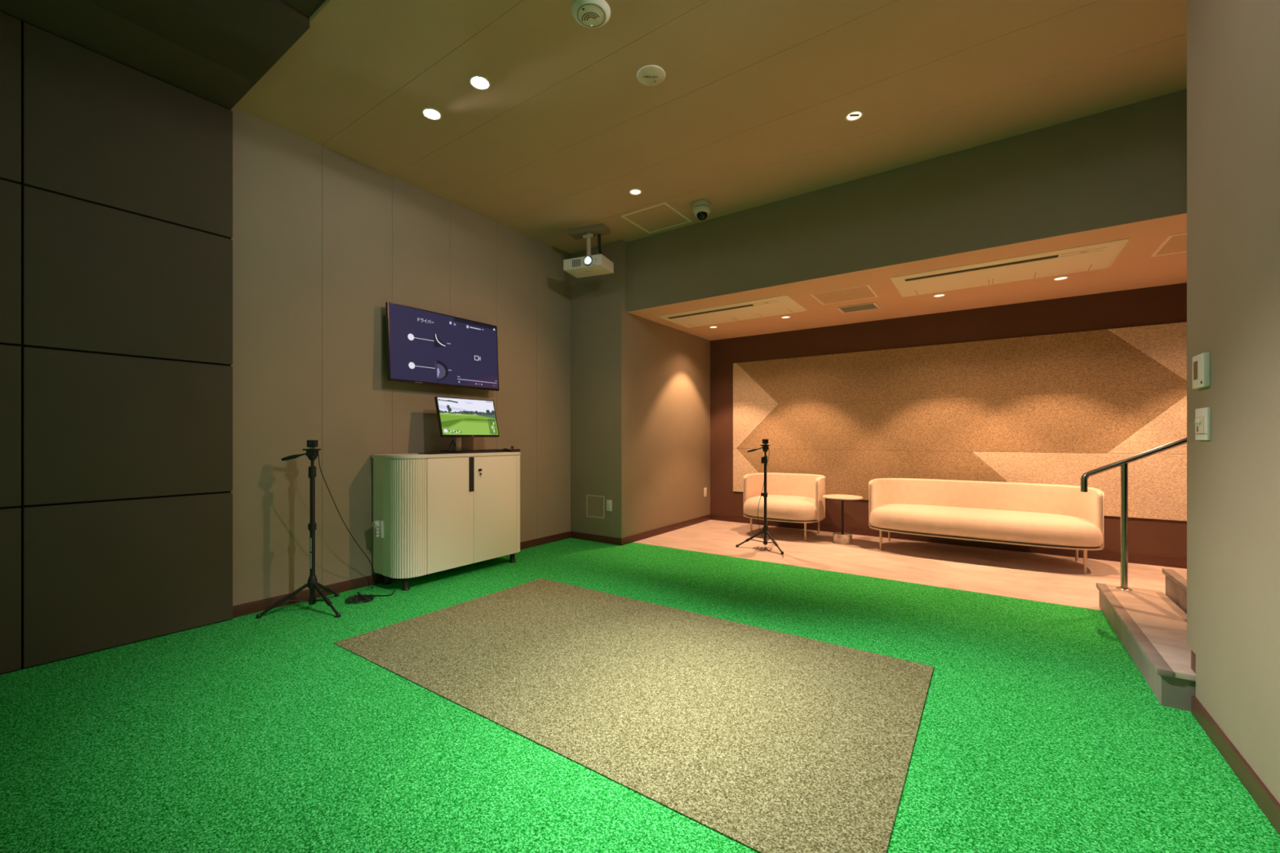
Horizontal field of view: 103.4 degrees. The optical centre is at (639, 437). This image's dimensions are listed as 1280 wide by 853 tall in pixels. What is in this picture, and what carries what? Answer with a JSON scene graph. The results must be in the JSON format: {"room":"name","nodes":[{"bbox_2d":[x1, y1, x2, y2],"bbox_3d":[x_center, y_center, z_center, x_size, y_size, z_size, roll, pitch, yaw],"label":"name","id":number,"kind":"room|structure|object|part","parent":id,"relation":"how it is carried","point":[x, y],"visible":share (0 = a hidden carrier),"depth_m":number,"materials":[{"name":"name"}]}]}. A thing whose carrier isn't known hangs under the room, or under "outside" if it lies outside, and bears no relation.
{"room":"indoor golf simulator","nodes":[
{"label":"indoor golf simulator","id":0,"kind":"room"},
{"bbox_2d":[0,344,21,507],"bbox_3d":[-3.745,-0.064,2.446,0.045,0.892,0.950,0,0,35],"label":"wall panel","id":1,"kind":"object","parent":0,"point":[10,355],"visible":1,"depth_m":2.79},
{"bbox_2d":[0,178,21,344],"bbox_3d":[-3.745,-0.968,2.446,0.045,0.894,0.950,0,0,35],"label":"wall panel","id":2,"kind":"object","parent":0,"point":[10,192],"visible":1,"depth_m":2.79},
{"bbox_2d":[0,11,21,183],"bbox_3d":[-3.745,-1.879,2.446,0.045,0.907,0.950,0,0,35],"label":"wall panel","id":3,"kind":"object","parent":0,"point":[10,26],"visible":1,"depth_m":2.79,"materials":[{"name":"black"}]},
{"bbox_2d":[0,21,231,669],"bbox_3d":[-3.970,-0.520,2.155,0.022,3.640,3.594,0,0,35],"label":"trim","id":4,"kind":"structure","parent":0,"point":[21,184],"depth_m":2.84,"materials":[{"name":"black metal"}]},
{"bbox_2d":[22,346,232,505],"bbox_3d":[-3.196,-0.064,3.232,0.045,0.892,0.951,0,0,35],"label":"wall panel","id":5,"kind":"object","parent":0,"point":[96,426],"visible":1,"depth_m":3.15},
{"bbox_2d":[22,185,232,364],"bbox_3d":[-3.196,-0.968,3.232,0.045,0.894,0.951,0,0,35],"label":"wall panel","id":6,"kind":"object","parent":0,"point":[96,277],"visible":1,"depth_m":3.15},
{"bbox_2d":[22,22,232,238],"bbox_3d":[-3.196,-1.879,3.232,0.045,0.907,0.951,0,0,35],"label":"wall panel","id":7,"kind":"object","parent":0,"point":[100,129],"visible":1,"depth_m":3.15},
{"bbox_2d":[0,0,309,110],"bbox_3d":[-3.543,-2.420,1.732,1.405,0.160,3.788,0,0,35],"label":"ceiling","id":8,"kind":"structure","parent":0,"point":[215,51],"depth_m":2.92,"materials":[{"name":"black paint"}]},
{"bbox_2d":[230,106,570,605],"bbox_3d":[-2.987,-0.545,3.714,0.150,3.690,7.675,0,0,35],"label":"wall","id":9,"kind":"structure","parent":0,"point":[323,237],"depth_m":4.32,"materials":[{"name":"paint"}]},
{"bbox_2d":[0,507,21,674],"bbox_3d":[-3.745,0.844,2.446,0.045,0.901,0.950,0,0,35],"label":"wall panel","id":10,"kind":"object","parent":9,"relation":"attached to","point":[10,518],"visible":1,"depth_m":2.79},
{"bbox_2d":[22,492,232,668],"bbox_3d":[-3.196,0.844,3.232,0.045,0.901,0.951,0,0,35],"label":"wall panel","id":11,"kind":"object","parent":9,"relation":"attached to","point":[97,575],"visible":1,"depth_m":3.15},
{"bbox_2d":[232,531,570,617],"bbox_3d":[-1.920,1.258,5.102,0.014,0.085,3.577,0,0,35],"label":"baseboard","id":12,"kind":"structure","parent":9,"relation":"attached to","point":[244,609],"depth_m":4.21,"materials":[{"name":"brown wood"}]},
{"bbox_2d":[385,301,498,391],"bbox_3d":[-1.914,-0.852,4.974,0.147,0.701,1.200,0,0,35],"label":"television","id":13,"kind":"object","parent":9,"relation":"attached to","point":[424,347],"visible":1,"depth_m":4.86,"materials":[{"name":"black plastic"}]},
{"bbox_2d":[0,520,1279,852],"bbox_3d":[0.844,1.349,2.346,7.900,0.101,9.815,0,0,35],"label":"floor","id":14,"kind":"structure","parent":0,"point":[1039,731],"depth_m":2.23,"materials":[{"name":"green carpet"}]},
{"bbox_2d":[255,448,341,618],"bbox_3d":[-2.431,0.692,3.762,0.552,1.216,0.593,0,0,35],"label":"tripod","id":15,"kind":"object","parent":14,"relation":"on","point":[312,454],"visible":1,"depth_m":3.80,"materials":[{"name":"black plastic"}]},
{"bbox_3d":[-2.622,1.194,3.721,0.306,0.199,0.025,0,0,-32],"label":"leg","id":16,"kind":"part","parent":15,"relation":"part of","materials":[{"name":"black plastic"}]},
{"bbox_3d":[-2.590,0.142,3.804,0.200,0.066,0.030,0,0,-5],"label":"pan handle","id":17,"kind":"part","parent":15,"relation":"part of","materials":[{"name":"black plastic"}]},
{"bbox_3d":[-2.477,0.090,3.815,0.100,0.012,0.064,0,0,0],"label":"mounting plate","id":18,"kind":"part","parent":15,"relation":"part of","materials":[{"name":"black plastic"}]},
{"bbox_2d":[306,440,318,448],"bbox_3d":[-2.472,0.051,3.812,0.060,0.066,0.049,0,0,0],"label":"camera","id":19,"kind":"object","parent":15,"relation":"on","point":[312,444],"visible":1,"depth_m":3.79,"materials":[{"name":"black plastic"}]},
{"bbox_3d":[-2.478,1.194,3.992,0.025,0.199,0.306,0,0,-2],"label":"leg","id":20,"kind":"part","parent":15,"relation":"part of","materials":[{"name":"black plastic"}]},
{"bbox_2d":[316,450,374,588],"bbox_3d":[-2.348,0.690,4.093,0.062,1.213,0.594,0,0,13],"label":"cable","id":21,"kind":"object","parent":15,"relation":"hanging from","point":[317,451],"visible":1,"depth_m":4.00,"materials":[{"name":"black plastic"}]},
{"bbox_2d":[344,589,395,603],"bbox_3d":[-2.191,1.288,4.103,0.322,0.022,0.326,0,0,-11],"label":"coiled cable","id":22,"kind":"object","parent":14,"relation":"on","point":[367,597],"visible":1,"depth_m":4.05,"materials":[{"name":"black plastic"}]},
{"bbox_2d":[371,452,520,591],"bbox_3d":[-1.776,0.724,4.859,0.496,1.152,1.348,0,0,35],"label":"base cabinet","id":23,"kind":"object","parent":14,"relation":"on","point":[438,512],"visible":0.98,"depth_m":4.50,"materials":[{"name":"beige laminate"}]},
{"bbox_2d":[372,520,383,537],"bbox_3d":[-2.252,0.787,4.340,0.094,0.145,0.057,0,0,35],"label":"power strip","id":24,"kind":"object","parent":23,"relation":"attached to","point":[378,526],"visible":1,"depth_m":4.33,"materials":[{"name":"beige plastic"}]},
{"bbox_3d":[-2.242,0.787,4.354,0.094,0.145,0.022,0,0,35],"label":"plate","id":25,"kind":"part","parent":24,"relation":"part of","materials":[{"name":"beige plastic"}]},
{"bbox_3d":[-2.256,1.242,4.499,0.064,0.116,0.064,0,0,35],"label":"leg","id":26,"kind":"part","parent":23,"relation":"part of","materials":[{"name":"black plastic"}]},
{"bbox_3d":[-2.002,1.242,4.322,0.064,0.116,0.064,0,0,35],"label":"leg","id":27,"kind":"part","parent":23,"relation":"part of","materials":[{"name":"black plastic"}]},
{"bbox_2d":[417,452,454,454],"bbox_3d":[-1.856,0.144,4.611,0.180,0.008,0.250,0,0,32],"label":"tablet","id":28,"kind":"object","parent":23,"relation":"on","point":[437,452],"visible":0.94,"depth_m":4.53,"materials":[{"name":"black plastic"}]},
{"bbox_3d":[-1.710,0.683,4.576,0.012,1.003,0.476,0,0,35],"label":"door","id":29,"kind":"part","parent":23,"relation":"part of","materials":[{"name":"beige laminate"}]},
{"bbox_2d":[434,395,499,453],"bbox_3d":[-1.666,-0.118,4.935,0.260,0.532,0.655,0,0,35],"label":"computer monitor","id":30,"kind":"object","parent":23,"relation":"on","point":[458,418],"visible":0.98,"depth_m":4.88,"materials":[{"name":"black plastic"}]},
{"bbox_3d":[-1.762,-0.017,4.878,0.098,0.311,0.311,0,0,22],"label":"tilt arm","id":31,"kind":"part","parent":30,"relation":"part of","materials":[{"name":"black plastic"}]},
{"bbox_3d":[-1.715,0.134,4.866,0.260,0.028,0.290,0,0,35],"label":"plate","id":32,"kind":"part","parent":30,"relation":"part of","materials":[{"name":"black metal"}]},
{"bbox_3d":[-1.681,-0.193,4.946,0.118,0.379,0.655,0,0,35],"label":"casing","id":33,"kind":"part","parent":30,"relation":"part of","materials":[{"name":"black plastic"}]},
{"bbox_3d":[-1.579,0.344,4.744,0.013,0.321,0.050,0,0,35],"label":"handle","id":34,"kind":"part","parent":23,"relation":"part of","materials":[{"name":"black plastic"}]},
{"bbox_2d":[482,448,505,453],"bbox_3d":[-1.497,0.133,5.073,0.110,0.030,0.270,0,0,35],"label":"keyboard","id":35,"kind":"object","parent":23,"relation":"on","point":[489,451],"visible":0.92,"depth_m":5.05,"materials":[{"name":"black plastic"}]},
{"bbox_3d":[-1.423,0.683,4.986,0.012,1.003,0.518,0,0,35],"label":"door","id":36,"kind":"part","parent":23,"relation":"part of","materials":[{"name":"beige laminate"}]},
{"bbox_2d":[504,446,519,452],"bbox_3d":[-1.317,0.118,5.210,0.100,0.060,0.130,0,0,35],"label":"control box","id":37,"kind":"object","parent":23,"relation":"on","point":[512,450],"visible":1,"depth_m":5.17,"materials":[{"name":"black plastic"}]},
{"bbox_3d":[-1.332,1.242,5.282,0.064,0.116,0.064,0,0,35],"label":"leg","id":38,"kind":"part","parent":23,"relation":"part of","materials":[{"name":"black plastic"}]},
{"bbox_2d":[333,577,933,852],"bbox_3d":[-0.136,1.297,3.024,3.138,0.006,1.785,0,0,35],"label":"mat","id":39,"kind":"object","parent":14,"relation":"on","point":[767,740],"visible":1,"depth_m":2.49,"materials":[{"name":"beige carpet"}]},
{"bbox_2d":[735,444,783,554],"bbox_3d":[1.503,0.691,6.003,0.596,1.216,0.542,0,0,35],"label":"tripod","id":40,"kind":"object","parent":14,"relation":"on","point":[765,447],"visible":1,"depth_m":5.92,"materials":[{"name":"black plastic"}]},
{"bbox_3d":[1.298,1.193,5.968,0.306,0.199,0.025,0,0,10],"label":"leg","id":41,"kind":"part","parent":40,"relation":"part of","materials":[{"name":"black plastic"}]},
{"bbox_3d":[1.355,0.141,5.928,0.200,0.066,0.030,0,0,-5],"label":"pan handle","id":42,"kind":"part","parent":40,"relation":"part of","materials":[{"name":"black plastic"}]},
{"bbox_2d":[762,439,768,444],"bbox_3d":[1.473,0.050,5.936,0.060,0.066,0.049,0,0,-17],"label":"camera","id":43,"kind":"object","parent":40,"relation":"on","point":[765,442],"visible":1,"depth_m":5.92,"materials":[{"name":"black plastic"}]},
{"bbox_2d":[752,446,783,558],"bbox_3d":[1.448,0.691,5.700,0.207,1.213,0.540,0,0,-8],"label":"cable","id":44,"kind":"object","parent":40,"relation":"hanging from","point":[765,548],"visible":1,"depth_m":5.91,"materials":[{"name":"black plastic"}]},
{"bbox_3d":[1.535,1.193,5.773,0.025,0.199,0.306,0,0,-21],"label":"leg","id":45,"kind":"part","parent":40,"relation":"part of","materials":[{"name":"black plastic"}]},
{"bbox_2d":[743,472,825,541],"bbox_3d":[1.938,0.901,6.785,1.016,0.795,0.869,0,0,35],"label":"armchair","id":46,"kind":"object","parent":14,"relation":"on","point":[798,498],"visible":0.97,"depth_m":6.67,"materials":[{"name":"beige fabric"}]},
{"bbox_3d":[1.489,1.179,6.771,0.029,0.241,0.029,0,0,35],"label":"leg","id":47,"kind":"part","parent":46,"relation":"part of","materials":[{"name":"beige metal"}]},
{"bbox_2d":[743,494,817,520],"bbox_3d":[1.930,0.917,6.774,1.002,0.240,0.842,0,0,35],"label":"seat cushion","id":48,"kind":"object","parent":46,"relation":"on","point":[779,507],"depth_m":6.45,"materials":[{"name":"beige fabric"}]},
{"bbox_3d":[1.935,1.052,6.782,1.002,0.013,0.862,0,0,35],"label":"frame","id":49,"kind":"part","parent":46,"relation":"part of","materials":[{"name":"beige metal"}]},
{"bbox_3d":[2.079,1.179,6.359,0.029,0.241,0.029,0,0,35],"label":"leg","id":50,"kind":"part","parent":46,"relation":"part of","materials":[{"name":"beige metal"}]},
{"bbox_3d":[2.417,1.179,6.843,0.029,0.241,0.029,0,0,35],"label":"leg","id":51,"kind":"part","parent":46,"relation":"part of","materials":[{"name":"beige metal"}]},
{"bbox_2d":[822,494,862,544],"bbox_3d":[2.503,1.012,6.246,0.462,0.573,0.462,0,0,35],"label":"side table","id":52,"kind":"object","parent":14,"relation":"on","point":[841,538],"visible":1,"depth_m":6.18,"materials":[{"name":"wood"}]},
{"bbox_3d":[2.503,0.971,6.246,0.026,0.457,0.026,0,0,35],"label":"stem","id":53,"kind":"part","parent":52,"relation":"part of","materials":[{"name":"black plastic"}]},
{"bbox_2d":[868,478,1104,573],"bbox_3d":[3.669,0.901,5.553,2.081,0.795,0.869,0,0,35],"label":"sofa","id":54,"kind":"object","parent":14,"relation":"on","point":[1064,517],"visible":0.97,"depth_m":5.44,"materials":[{"name":"beige fabric"}]},
{"bbox_3d":[2.783,1.179,5.843,0.029,0.241,0.029,0,0,35],"label":"leg","id":55,"kind":"part","parent":54,"relation":"part of","materials":[{"name":"beige metal"}]},
{"bbox_3d":[3.121,1.179,6.327,0.029,0.241,0.029,0,0,35],"label":"leg","id":56,"kind":"part","parent":54,"relation":"part of","materials":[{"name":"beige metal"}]},
{"bbox_2d":[869,503,1102,547],"bbox_3d":[3.661,0.917,5.542,2.067,0.240,0.842,0,0,35],"label":"seat cushion","id":57,"kind":"object","parent":54,"relation":"on","point":[1001,524],"depth_m":5.23,"materials":[{"name":"beige fabric"}]},
{"bbox_3d":[3.667,1.052,5.550,2.067,0.013,0.862,0,0,35],"label":"frame","id":58,"kind":"part","parent":54,"relation":"part of","materials":[{"name":"beige metal"}]},
{"bbox_3d":[4.585,1.179,5.306,0.029,0.241,0.029,0,0,35],"label":"leg","id":59,"kind":"part","parent":54,"relation":"part of","materials":[{"name":"beige metal"}]},
{"bbox_3d":[4.247,1.179,4.822,0.029,0.241,0.029,0,0,35],"label":"leg","id":60,"kind":"part","parent":54,"relation":"part of","materials":[{"name":"beige metal"}]},
{"bbox_2d":[1096,582,1195,711],"bbox_3d":[3.156,1.209,3.070,0.358,0.182,1.763,0,0,35],"label":"stair step","id":61,"kind":"structure","parent":14,"relation":"on","point":[1151,627],"depth_m":2.89,"materials":[{"name":"wood"}]},
{"bbox_2d":[1080,436,1186,591],"bbox_3d":[4.103,0.265,3.381,1.754,1.710,0.090,0,0,35],"label":"handrail","id":62,"kind":"object","parent":61,"relation":"on","point":[1123,463],"visible":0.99,"depth_m":3.73,"materials":[{"name":"silver metal"}]},
{"bbox_3d":[3.585,0.653,3.742,0.039,0.926,0.039,0,0,35],"label":"post","id":63,"kind":"part","parent":62,"relation":"part of","materials":[{"name":"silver metal"}]},
{"bbox_3d":[4.103,-0.087,3.381,1.754,1.005,0.041,0,0,35],"label":"rail","id":64,"kind":"part","parent":62,"relation":"part of","materials":[{"name":"silver metal"}]},
{"bbox_2d":[1161,568,1186,613],"bbox_3d":[3.496,1.127,2.927,0.358,0.347,1.609,0,0,35],"label":"stair step","id":65,"kind":"structure","parent":14,"relation":"on","point":[1175,580],"depth_m":3.47,"materials":[{"name":"wood"}]},
{"bbox_2d":[570,240,710,538],"bbox_3d":[0.094,-0.570,7.365,0.928,3.740,2.440,0,0,35],"label":"wall","id":66,"kind":"structure","parent":0,"point":[640,387],"depth_m":6.47,"materials":[{"name":"paint"}]},
{"bbox_2d":[586,494,604,518],"bbox_3d":[-0.559,0.863,6.331,0.284,0.274,0.004,0,0,35],"label":"hatch","id":67,"kind":"object","parent":66,"relation":"attached to","point":[595,504],"visible":1,"depth_m":6.33,"materials":[{"name":"beige plastic"}]},
{"bbox_2d":[570,531,622,545],"bbox_3d":[-0.555,1.258,6.322,0.828,0.085,0.014,0,0,35],"label":"baseboard","id":68,"kind":"structure","parent":66,"relation":"attached to","point":[607,540],"depth_m":6.30,"materials":[{"name":"brown wood"}]},
{"bbox_2d":[606,499,612,511],"bbox_3d":[-0.379,0.834,6.200,0.080,0.135,0.013,0,0,35],"label":"wall outlet","id":69,"kind":"object","parent":66,"relation":"attached to","point":[609,503],"visible":1,"depth_m":6.19,"materials":[{"name":"beige plastic"}]},
{"bbox_2d":[622,514,711,545],"bbox_3d":[0.452,1.258,7.055,0.014,0.085,2.340,0,0,35],"label":"baseboard","id":70,"kind":"structure","parent":66,"relation":"attached to","point":[634,538],"depth_m":6.85,"materials":[{"name":"brown wood"}]},
{"bbox_2d":[703,488,706,497],"bbox_3d":[1.018,0.850,7.867,0.013,0.135,0.080,0,0,35],"label":"wall outlet","id":71,"kind":"object","parent":66,"relation":"attached to","point":[704,489],"visible":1,"depth_m":7.85,"materials":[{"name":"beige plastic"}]},
{"bbox_2d":[626,88,1186,311],"bbox_3d":[2.733,-1.989,4.287,7.022,0.902,0.200,0,0,35],"label":"bulkhead","id":72,"kind":"object","parent":66,"relation":"attached to","point":[1126,164],"depth_m":4.27,"materials":[{"name":"paint"}]},
{"bbox_2d":[233,0,1186,253],"bbox_3d":[0.205,-2.445,1.430,7.900,0.110,7.580,0,0,35],"label":"ceiling","id":73,"kind":"structure","parent":0,"point":[753,100],"depth_m":3.48,"materials":[{"name":"paint"}]},
{"bbox_2d":[309,0,330,20],"bbox_3d":[0.782,-2.397,1.026,6.490,0.025,0.014,0,0,35],"label":"trim","id":74,"kind":"structure","parent":73,"relation":"attached to","point":[325,2],"depth_m":2.82,"materials":[{"name":"paper"}]},
{"bbox_2d":[422,106,441,119],"bbox_3d":[-1.534,-2.386,3.725,0.138,0.008,0.138,0,0,35],"label":"recessed light","id":75,"kind":"object","parent":73,"relation":"in","point":[433,113],"visible":1,"depth_m":3.73,"materials":[{"name":"beige"}]},
{"bbox_2d":[469,74,490,89],"bbox_3d":[-1.076,-2.386,3.396,0.138,0.008,0.138,0,0,35],"label":"recessed light","id":76,"kind":"object","parent":73,"relation":"in","point":[479,82],"visible":1,"depth_m":3.39,"materials":[{"name":"beige"}]},
{"bbox_2d":[568,223,609,255],"bbox_3d":[-0.582,-2.207,5.804,0.450,0.367,0.175,0,0,23],"label":"mount","id":77,"kind":"object","parent":73,"relation":"attached to","point":[588,232],"visible":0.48,"depth_m":5.77,"materials":[{"name":"metal"}]},
{"bbox_2d":[563,253,613,278],"bbox_3d":[-0.590,-1.962,5.787,0.485,0.124,0.327,0,0,23],"label":"projector","id":78,"kind":"object","parent":77,"relation":"hanging from","point":[594,264],"visible":1,"depth_m":5.70,"materials":[{"name":"beige plastic"}]},
{"bbox_3d":[-0.582,-2.362,5.804,0.450,0.055,0.175,0,0,23],"label":"ceiling plate","id":79,"kind":"part","parent":77,"relation":"part of","materials":[{"name":"metal"}]},
{"bbox_2d":[597,233,602,254],"bbox_3d":[-0.445,-2.178,5.797,0.075,0.315,0.034,0,0,8],"label":"cable","id":80,"kind":"object","parent":77,"relation":"hanging from","point":[598,234],"visible":0.66,"depth_m":5.79,"materials":[{"name":"black plastic"}]},
{"bbox_2d":[572,0,610,27],"bbox_3d":[-0.273,-2.375,2.836,0.216,0.030,0.216,0,0,-6],"label":"smoke detector","id":81,"kind":"object","parent":73,"relation":"attached to","point":[588,13],"visible":1,"depth_m":2.82,"materials":[{"name":"beige plastic"}]},
{"bbox_2d":[629,188,641,195],"bbox_3d":[-0.045,-2.386,4.908,0.125,0.008,0.125,0,0,35],"label":"recessed light","id":82,"kind":"object","parent":73,"relation":"in","point":[633,191],"visible":1,"depth_m":4.90,"materials":[{"name":"beige"}]},
{"bbox_2d":[636,64,665,85],"bbox_3d":[0.074,-2.385,3.334,0.190,0.011,0.190,0,0,0],"label":"smoke detector","id":83,"kind":"object","parent":73,"relation":"attached to","point":[651,74],"visible":1,"depth_m":3.32,"materials":[{"name":"beige plastic"}]},
{"bbox_2d":[620,201,691,233],"bbox_3d":[0.182,-2.388,5.514,0.570,0.004,0.557,0,0,35],"label":"ceiling hatch","id":84,"kind":"object","parent":73,"relation":"attached to","point":[660,216],"visible":1,"depth_m":5.50,"materials":[{"name":"beige paint"}]},
{"bbox_2d":[693,200,711,220],"bbox_3d":[0.632,-2.305,5.168,0.184,0.170,0.184,0,0,35],"label":"dome camera","id":85,"kind":"object","parent":73,"relation":"attached to","point":[701,208],"visible":1,"depth_m":5.10,"materials":[{"name":"beige plastic"}]},
{"bbox_3d":[0.632,-2.267,5.151,0.114,0.094,0.115,0,0,35],"label":"dome glass","id":86,"kind":"part","parent":85,"relation":"part of","materials":[{"name":"black glass"}]},
{"bbox_2d":[844,110,862,120],"bbox_3d":[1.587,-2.386,3.748,0.125,0.008,0.125,0,0,35],"label":"recessed light","id":87,"kind":"object","parent":73,"relation":"in","point":[854,115],"visible":1,"depth_m":3.74,"materials":[{"name":"beige"}]},
{"bbox_2d":[627,213,1186,340],"bbox_3d":[3.295,-1.588,5.137,7.072,0.100,2.234,0,0,35],"label":"ceiling","id":88,"kind":"structure","parent":0,"point":[1134,268],"depth_m":5.16,"materials":[{"name":"paint"}]},
{"bbox_2d":[656,294,808,328],"bbox_3d":[1.120,-1.524,6.247,1.670,0.028,0.790,0,0,35],"label":"air conditioner","id":89,"kind":"object","parent":88,"relation":"attached to","point":[783,304],"visible":1,"depth_m":6.11,"materials":[{"name":"beige plastic"}]},
{"bbox_2d":[809,284,878,304],"bbox_3d":[2.204,-1.536,5.455,0.586,0.004,0.530,0,0,35],"label":"ceiling hatch","id":90,"kind":"object","parent":88,"relation":"attached to","point":[864,291],"visible":1,"depth_m":5.44,"materials":[{"name":"beige"}]},
{"bbox_2d":[835,302,880,313],"bbox_3d":[2.586,-1.534,5.981,0.430,0.007,0.333,0,0,35],"label":"ceiling vent","id":91,"kind":"object","parent":88,"relation":"in","point":[873,305],"visible":1,"depth_m":5.97,"materials":[{"name":"beige plastic"}]},
{"bbox_2d":[933,293,946,297],"bbox_3d":[3.229,-1.534,5.454,0.120,0.008,0.120,0,0,35],"label":"recessed light","id":92,"kind":"object","parent":88,"relation":"in","point":[936,295],"visible":1,"depth_m":5.44,"materials":[{"name":"beige glass"}]},
{"bbox_2d":[889,238,1129,297],"bbox_3d":[3.315,-1.524,4.701,1.680,0.028,0.795,0,0,35],"label":"air conditioner","id":93,"kind":"object","parent":88,"relation":"attached to","point":[1101,255],"visible":1,"depth_m":4.56,"materials":[{"name":"beige plastic"}]},
{"bbox_2d":[1053,275,1068,280],"bbox_3d":[4.052,-1.534,4.868,0.120,0.008,0.120,0,0,35],"label":"recessed light","id":94,"kind":"object","parent":88,"relation":"in","point":[1062,277],"visible":1,"depth_m":4.86,"materials":[{"name":"beige"}]},
{"bbox_2d":[1150,232,1186,257],"bbox_3d":[4.407,-1.536,3.906,0.560,0.004,0.550,0,0,35],"label":"ceiling hatch","id":95,"kind":"object","parent":88,"relation":"attached to","point":[1175,243],"visible":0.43,"depth_m":4.05,"materials":[{"name":"beige"}]},
{"bbox_2d":[710,282,1186,559],"bbox_3d":[3.977,-0.119,6.114,7.072,2.838,0.150,0,0,35],"label":"wall","id":96,"kind":"structure","parent":0,"point":[1166,304],"depth_m":6.23,"materials":[{"name":"brown paint"}]},
{"bbox_2d":[733,448,758,492],"bbox_3d":[1.726,0.498,7.584,0.713,0.660,0.012,0,0,35],"label":"panel","id":97,"kind":"object","parent":96,"relation":"attached to","point":[742,467],"visible":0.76,"depth_m":7.72,"materials":[{"name":"fabric"}]},
{"bbox_2d":[733,404,777,448],"bbox_3d":[1.726,-0.161,7.584,0.713,0.658,0.012,0,0,35],"label":"panel","id":98,"kind":"object","parent":96,"relation":"attached to","point":[746,419],"visible":1,"depth_m":7.66,"materials":[{"name":"beige fabric"}]},
{"bbox_2d":[733,363,777,405],"bbox_3d":[1.726,-0.819,7.584,0.713,0.657,0.012,0,0,35],"label":"panel","id":99,"kind":"object","parent":96,"relation":"attached to","point":[746,391],"visible":1,"depth_m":7.66,"materials":[{"name":"beige fabric"}]},
{"bbox_2d":[737,448,1007,500],"bbox_3d":[2.990,0.498,6.703,3.672,0.660,0.012,0,0,35],"label":"panel","id":100,"kind":"object","parent":96,"relation":"attached to","point":[846,472],"visible":0.58,"depth_m":6.70,"materials":[{"name":"beige fabric"}]},
{"bbox_2d":[711,514,1186,568],"bbox_3d":[3.976,1.258,6.015,6.958,0.085,0.014,0,0,35],"label":"baseboard","id":101,"kind":"structure","parent":96,"relation":"attached to","point":[1177,563],"depth_m":6.00,"materials":[{"name":"brown wood"}]},
{"bbox_2d":[737,388,1186,453],"bbox_3d":[3.478,-0.161,6.362,4.862,0.658,0.012,0,0,35],"label":"panel","id":102,"kind":"object","parent":96,"relation":"attached to","point":[1086,422],"visible":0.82,"depth_m":6.02,"materials":[{"name":"fabric"}]},
{"bbox_2d":[737,328,1186,404],"bbox_3d":[3.478,-0.819,6.362,4.862,0.657,0.012,0,0,35],"label":"panel","id":103,"kind":"object","parent":96,"relation":"attached to","point":[1097,360],"visible":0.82,"depth_m":6.02,"materials":[{"name":"beige fabric"}]},
{"bbox_2d":[972,451,1186,521],"bbox_3d":[5.109,0.498,5.225,2.797,0.660,0.012,0,0,35],"label":"panel","id":104,"kind":"object","parent":96,"relation":"attached to","point":[1157,483],"visible":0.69,"depth_m":5.31,"materials":[{"name":"fabric"}]},
{"bbox_2d":[1106,395,1186,454],"bbox_3d":[5.597,-0.161,4.885,1.607,0.658,0.012,0,0,35],"label":"panel","id":105,"kind":"object","parent":96,"relation":"attached to","point":[1170,426],"visible":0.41,"depth_m":5.10,"materials":[{"name":"beige fabric"}]},
{"bbox_2d":[1106,321,1186,381],"bbox_3d":[5.597,-0.819,4.885,1.607,0.657,0.012,0,0,35],"label":"panel","id":106,"kind":"object","parent":96,"relation":"attached to","point":[1165,344],"visible":0.41,"depth_m":5.10,"materials":[{"name":"beige fabric"}]},
{"bbox_2d":[1186,0,1279,804],"bbox_3d":[1.058,-0.545,0.036,0.130,3.690,5.870,0,0,35],"label":"wall","id":107,"kind":"structure","parent":0,"point":[1233,46],"depth_m":1.98,"materials":[{"name":"paint"}]},
{"bbox_2d":[1191,650,1195,673],"bbox_3d":[2.651,1.073,2.403,0.024,0.091,0.095,0,0,35],"label":"baseboard","id":108,"kind":"structure","parent":107,"relation":"attached to","point":[1193,655],"depth_m":2.42,"materials":[{"name":"brown wood"}]},
{"bbox_2d":[1192,351,1209,389],"bbox_3d":[2.530,-0.300,2.281,0.023,0.150,0.154,0,0,35],"label":"thermostat","id":109,"kind":"object","parent":107,"relation":"attached to","point":[1201,362],"visible":1,"depth_m":2.25,"materials":[{"name":"beige plastic"}]},
{"bbox_2d":[1195,407,1210,439],"bbox_3d":[2.526,-0.061,2.276,0.024,0.144,0.160,0,0,35],"label":"light switch","id":110,"kind":"object","parent":107,"relation":"attached to","point":[1202,415],"visible":1,"depth_m":2.25,"materials":[{"name":"beige plastic"}]},
{"bbox_2d":[1191,695,1279,835],"bbox_3d":[0.962,1.258,0.024,0.014,0.085,5.740,0,0,35],"label":"baseboard","id":111,"kind":"structure","parent":107,"relation":"attached to","point":[1261,795],"depth_m":1.92,"materials":[{"name":"brown wood"}]}
]}

